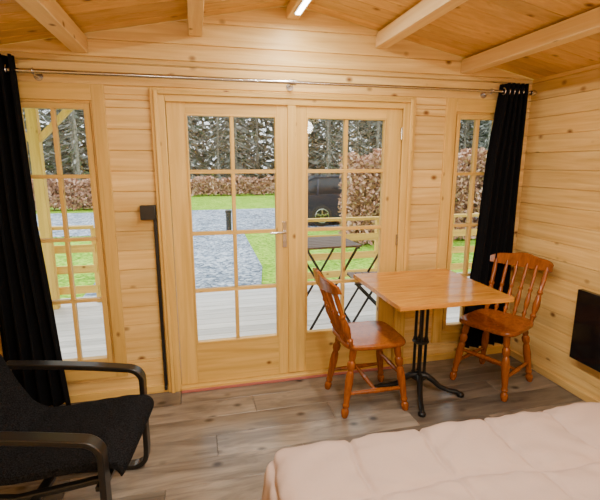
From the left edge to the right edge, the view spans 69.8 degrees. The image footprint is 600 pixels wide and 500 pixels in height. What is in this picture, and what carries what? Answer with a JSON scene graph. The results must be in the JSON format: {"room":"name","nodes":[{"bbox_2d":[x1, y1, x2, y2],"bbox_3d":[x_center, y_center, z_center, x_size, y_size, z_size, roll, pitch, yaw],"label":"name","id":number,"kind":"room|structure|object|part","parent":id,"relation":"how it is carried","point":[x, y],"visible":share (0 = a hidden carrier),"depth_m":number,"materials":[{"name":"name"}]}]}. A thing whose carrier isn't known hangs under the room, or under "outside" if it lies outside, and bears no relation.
{"room":"wooden cabin bedroom","nodes":[
{"label":"wooden cabin bedroom","id":0,"kind":"room"},
{"bbox_2d":[54,272,469,358],"bbox_3d":[-0.306,0.838,4.531,7.800,0.240,2.517,-3,12,-13],"label":"deck","id":1,"kind":"object","parent":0,"point":[257,307],"depth_m":4.60,"materials":[{"name":"grey wood"}]},
{"bbox_2d":[0,6,532,394],"bbox_3d":[-0.136,-0.300,2.944,3.810,2.520,0.050,-3,12,-13],"label":"wall","id":2,"kind":"structure","parent":0,"point":[260,43],"depth_m":2.75,"materials":[{"name":"brown wood"}]},
{"bbox_2d":[18,81,127,381],"bbox_3d":[-1.446,-0.060,2.678,0.580,1.845,0.107,-3,12,-13],"label":"window","id":3,"kind":"structure","parent":2,"relation":"in","point":[90,98],"depth_m":2.63,"materials":[{"name":"beige wood"}]},
{"bbox_2d":[139,205,167,389],"bbox_3d":[-0.954,0.342,2.820,0.093,1.270,0.049,-3,12,-13],"label":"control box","id":4,"kind":"object","parent":2,"relation":"attached to","point":[147,212],"visible":1,"depth_m":2.79,"materials":[{"name":"black plastic"}]},
{"bbox_2d":[166,102,295,384],"bbox_3d":[-0.423,-0.009,2.888,0.810,1.897,0.105,-3,12,-13],"label":"door","id":5,"kind":"structure","parent":2,"relation":"in","point":[209,360],"depth_m":2.90,"materials":[{"name":"beige wood"}]},
{"bbox_2d":[3,67,536,97],"bbox_3d":[-0.088,-1.048,2.719,3.670,0.059,0.112,-3,12,-13],"label":"curtain rod","id":6,"kind":"object","parent":2,"relation":"attached to","point":[37,73],"visible":1,"depth_m":2.60,"materials":[{"name":"silver metal"}]},
{"bbox_2d":[0,53,70,405],"bbox_3d":[-1.644,-0.025,2.516,0.360,2.090,0.090,-3,12,-13],"label":"curtain","id":7,"kind":"object","parent":6,"relation":"hanging from","point":[28,328],"visible":0.91,"depth_m":2.54,"materials":[{"name":"black fabric"}]},
{"bbox_2d":[461,83,528,347],"bbox_3d":[1.449,-0.206,3.237,0.380,1.981,0.081,-3,12,-13],"label":"curtain","id":8,"kind":"object","parent":6,"relation":"hanging from","point":[497,213],"visible":0.79,"depth_m":3.19,"materials":[{"name":"black fabric"}]},
{"bbox_2d":[50,346,502,405],"bbox_3d":[-0.128,0.915,3.156,3.810,0.055,0.018,-3,12,-13],"label":"baseboard","id":9,"kind":"structure","parent":2,"relation":"attached to","point":[83,397],"depth_m":2.93,"materials":[{"name":"beige wood"}]},
{"bbox_2d":[149,87,416,392],"bbox_3d":[-0.050,-0.037,2.969,1.755,1.995,0.041,-3,12,-13],"label":"trim","id":10,"kind":"structure","parent":2,"relation":"attached to","point":[158,96],"depth_m":2.81,"materials":[{"name":"beige wood"}]},
{"bbox_2d":[165,102,402,392],"bbox_3d":[-0.061,-0.021,3.007,1.638,1.949,0.152,-3,12,-13],"label":"door frame","id":11,"kind":"structure","parent":2,"relation":"attached to","point":[196,387],"depth_m":3.07,"materials":[{"name":"brown wood"}]},
{"bbox_2d":[296,106,402,371],"bbox_3d":[0.327,-0.049,3.084,0.787,1.897,0.065,-3,12,-13],"label":"door","id":12,"kind":"structure","parent":2,"relation":"in","point":[314,348],"depth_m":3.05,"materials":[{"name":"beige wood"}]},
{"bbox_2d":[431,98,496,342],"bbox_3d":[1.289,-0.190,3.322,0.535,1.845,0.107,-3,12,-13],"label":"window","id":13,"kind":"structure","parent":2,"relation":"in","point":[457,109],"depth_m":3.19,"materials":[{"name":"beige wood"}]},
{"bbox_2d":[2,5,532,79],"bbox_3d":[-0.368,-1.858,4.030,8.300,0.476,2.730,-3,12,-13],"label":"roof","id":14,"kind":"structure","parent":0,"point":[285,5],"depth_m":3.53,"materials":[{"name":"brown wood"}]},
{"bbox_2d":[0,353,584,499],"bbox_3d":[0.403,1.410,0.998,3.910,0.060,4.670,-3,12,-13],"label":"floor","id":15,"kind":"structure","parent":0,"point":[218,444],"depth_m":2.65,"materials":[{"name":"laminate"}]},
{"bbox_2d":[0,353,153,499],"bbox_3d":[-1.101,0.730,1.840,0.822,0.933,0.625,-1,11,-5],"label":"armchair","id":16,"kind":"object","parent":15,"relation":"on","point":[38,441],"visible":1,"depth_m":1.81,"materials":[{"name":"black fabric"}]},
{"bbox_2d":[312,268,408,418],"bbox_3d":[0.374,0.557,2.785,0.571,0.908,0.444,-3,12,-13],"label":"dining chair","id":17,"kind":"object","parent":15,"relation":"on","point":[376,335],"visible":1,"depth_m":2.70,"materials":[{"name":"brown wood"}]},
{"bbox_2d":[262,402,599,499],"bbox_3d":[1.087,1.063,1.248,2.269,0.522,1.530,-3,12,-13],"label":"bed","id":18,"kind":"object","parent":15,"relation":"on","point":[554,453],"visible":1,"depth_m":1.53,"materials":[{"name":"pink fabric"}]},
{"bbox_2d":[353,268,514,417],"bbox_3d":[0.817,0.605,2.857,0.730,0.780,0.729,-3,12,-13],"label":"dining table","id":19,"kind":"object","parent":15,"relation":"on","point":[413,290],"visible":0.98,"depth_m":2.78,"materials":[{"name":"brown wood"}]},
{"bbox_2d":[450,252,553,401],"bbox_3d":[1.438,0.498,3.075,0.571,0.908,0.444,-9,15,-39],"label":"dining chair","id":20,"kind":"object","parent":15,"relation":"on","point":[494,321],"visible":0.97,"depth_m":3.06,"materials":[{"name":"brown wood"}]},
{"bbox_2d":[0,0,599,78],"bbox_3d":[0.409,-0.904,0.505,3.926,0.447,4.620,-3,12,-13],"label":"ceiling","id":21,"kind":"structure","parent":0,"point":[473,27],"depth_m":2.42,"materials":[{"name":"brown wood"}]},
{"bbox_2d":[15,0,87,52],"bbox_3d":[-0.730,-0.737,0.286,0.085,0.091,4.569,-3,12,-13],"label":"ceiling beam","id":22,"kind":"structure","parent":21,"relation":"attached to","point":[49,13],"depth_m":2.00,"materials":[{"name":"beige wood"}]},
{"bbox_2d":[187,0,203,35],"bbox_3d":[-0.098,-0.894,0.408,0.080,0.091,4.569,-3,12,-13],"label":"ceiling beam","id":23,"kind":"structure","parent":21,"relation":"attached to","point":[195,8],"depth_m":2.25,"materials":[{"name":"beige wood"}]},
{"bbox_2d":[286,0,311,19],"bbox_3d":[0.486,-1.044,0.521,0.080,0.070,4.569,-3,12,-13],"label":"ceiling beam","id":24,"kind":"structure","parent":21,"relation":"attached to","point":[292,5],"depth_m":2.58,"materials":[{"name":"beige wood"}]},
{"bbox_2d":[294,0,310,14],"bbox_3d":[0.443,-1.036,0.707,0.044,0.017,3.940,-3,12,-13],"label":"recessed light","id":25,"kind":"object","parent":21,"relation":"in","point":[303,4],"visible":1,"depth_m":2.45,"materials":[{"name":"white plastic"}]},
{"bbox_2d":[375,0,467,48],"bbox_3d":[1.074,-0.949,0.684,0.085,0.091,4.569,-3,12,-13],"label":"ceiling beam","id":26,"kind":"structure","parent":21,"relation":"attached to","point":[423,13],"depth_m":2.38,"materials":[{"name":"beige wood"}]},
{"bbox_2d":[461,7,599,73],"bbox_3d":[1.706,-0.852,0.859,0.085,0.091,4.569,-3,12,-13],"label":"ceiling beam","id":27,"kind":"structure","parent":21,"relation":"attached to","point":[585,24],"depth_m":2.36,"materials":[{"name":"beige wood"}]},
{"bbox_2d":[509,63,599,400],"bbox_3d":[2.280,0.235,1.220,0.050,2.156,4.670,-3,12,-13],"label":"wall","id":28,"kind":"structure","parent":0,"point":[559,222],"depth_m":2.98,"materials":[{"name":"brown wood"}]},
{"bbox_2d":[510,348,599,402],"bbox_3d":[2.249,1.268,1.411,0.018,0.055,4.550,-3,12,-13],"label":"baseboard","id":29,"kind":"structure","parent":28,"relation":"attached to","point":[586,397],"depth_m":3.06,"materials":[{"name":"brown wood"}]},
{"bbox_2d":[569,289,599,371],"bbox_3d":[1.920,0.548,2.549,0.070,0.475,0.650,-3,12,-13],"label":"heater","id":30,"kind":"object","parent":28,"relation":"attached to","point":[585,341],"visible":1,"depth_m":2.75,"materials":[{"name":"black"}]},
{"label":"outside","id":31,"kind":"structure","parent":0,"visible":0},
{"bbox_2d":[36,173,475,298],"bbox_3d":[-3.309,-5.149,34.872,130.000,0.040,110.000,-3,12,-13],"label":"lawn","id":32,"kind":"structure","parent":31,"point":[263,244],"depth_m":9.38,"materials":[{"name":"green plant"}]},
{"bbox_2d":[31,178,92,210],"bbox_3d":[-11.899,-2.195,16.481,8.807,1.460,1.118,-3,12,-13],"label":"hedge","id":33,"kind":"object","parent":32,"relation":"on","point":[76,191],"visible":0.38,"depth_m":16.87,"materials":[{"name":"brown plant"}]},
{"bbox_2d":[24,108,478,309],"bbox_3d":[-0.337,-0.443,4.182,7.900,2.410,2.300,-3,12,-13],"label":"veranda railing","id":34,"kind":"object","parent":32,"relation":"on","point":[35,137],"visible":0.22,"depth_m":4.81,"materials":[{"name":"beige wood"}]},
{"bbox_3d":[-0.337,-0.443,4.182,7.900,2.410,2.300,-3,12,-13],"label":"railing","id":35,"kind":"part","parent":34,"relation":"part of","materials":[{"name":"brown wood"}]},
{"bbox_2d":[307,236,361,329],"bbox_3d":[0.229,0.345,4.166,0.540,0.869,0.540,-3,12,-16],"label":"bistro table","id":36,"kind":"object","parent":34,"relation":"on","point":[327,242],"visible":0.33,"depth_m":3.96,"materials":[{"name":"black metal"}]},
{"bbox_2d":[344,254,377,322],"bbox_3d":[0.722,0.304,4.380,0.498,0.863,0.411,-1,11,-5],"label":"bistro chair","id":37,"kind":"object","parent":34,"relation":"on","point":[350,274],"visible":0.35,"depth_m":4.49,"materials":[{"name":"black metal"}]},
{"bbox_2d":[23,108,491,180],"bbox_3d":[-0.928,-13.514,37.521,67.163,15.289,21.689,-3,12,-13],"label":"conifer trees","id":38,"kind":"object","parent":32,"relation":"on","point":[73,149],"visible":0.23,"depth_m":33.91,"materials":[{"name":"green plant"}]},
{"bbox_2d":[190,174,372,195],"bbox_3d":[-1.546,-3.890,25.488,15.186,1.212,1.114,-3,12,-13],"label":"hedge","id":39,"kind":"object","parent":32,"relation":"on","point":[201,185],"visible":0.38,"depth_m":24.71,"materials":[{"name":"brown plant"}]},
{"bbox_2d":[338,146,487,244],"bbox_3d":[4.739,-1.439,10.678,7.876,2.276,0.918,-3,12,-13],"label":"hedge","id":40,"kind":"object","parent":32,"relation":"on","point":[363,191],"visible":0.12,"depth_m":9.83,"materials":[{"name":"brown plant"}]},
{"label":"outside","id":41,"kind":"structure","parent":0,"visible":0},
{"bbox_2d":[83,234,261,296],"bbox_3d":[-2.208,0.148,8.539,2.800,0.020,6.510,-3,12,-13],"label":"gravel path","id":42,"kind":"structure","parent":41,"point":[213,254],"depth_m":8.06,"materials":[{"name":"grey gravel"}]},
{"bbox_2d":[225,209,231,229],"bbox_3d":[-1.883,-0.752,11.348,0.169,0.628,0.169,-3,12,-13],"label":"bollard","id":43,"kind":"object","parent":42,"relation":"on","point":[228,212],"visible":0.88,"depth_m":11.29,"materials":[{"name":"black plastic"}]},
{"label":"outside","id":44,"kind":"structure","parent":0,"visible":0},
{"bbox_2d":[36,208,339,236],"bbox_3d":[1.430,-1.264,15.519,90.000,0.020,5.600,-3,12,-13],"label":"gravel road","id":45,"kind":"structure","parent":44,"point":[263,218],"depth_m":13.71,"materials":[{"name":"grey gravel"}]},
{"bbox_2d":[308,174,354,225],"bbox_3d":[1.675,-1.636,13.615,4.060,1.458,1.800,-3,12,-13],"label":"car","id":46,"kind":"object","parent":45,"relation":"on","point":[324,192],"visible":0.27,"depth_m":12.54,"materials":[{"name":"black paint"}]}
]}

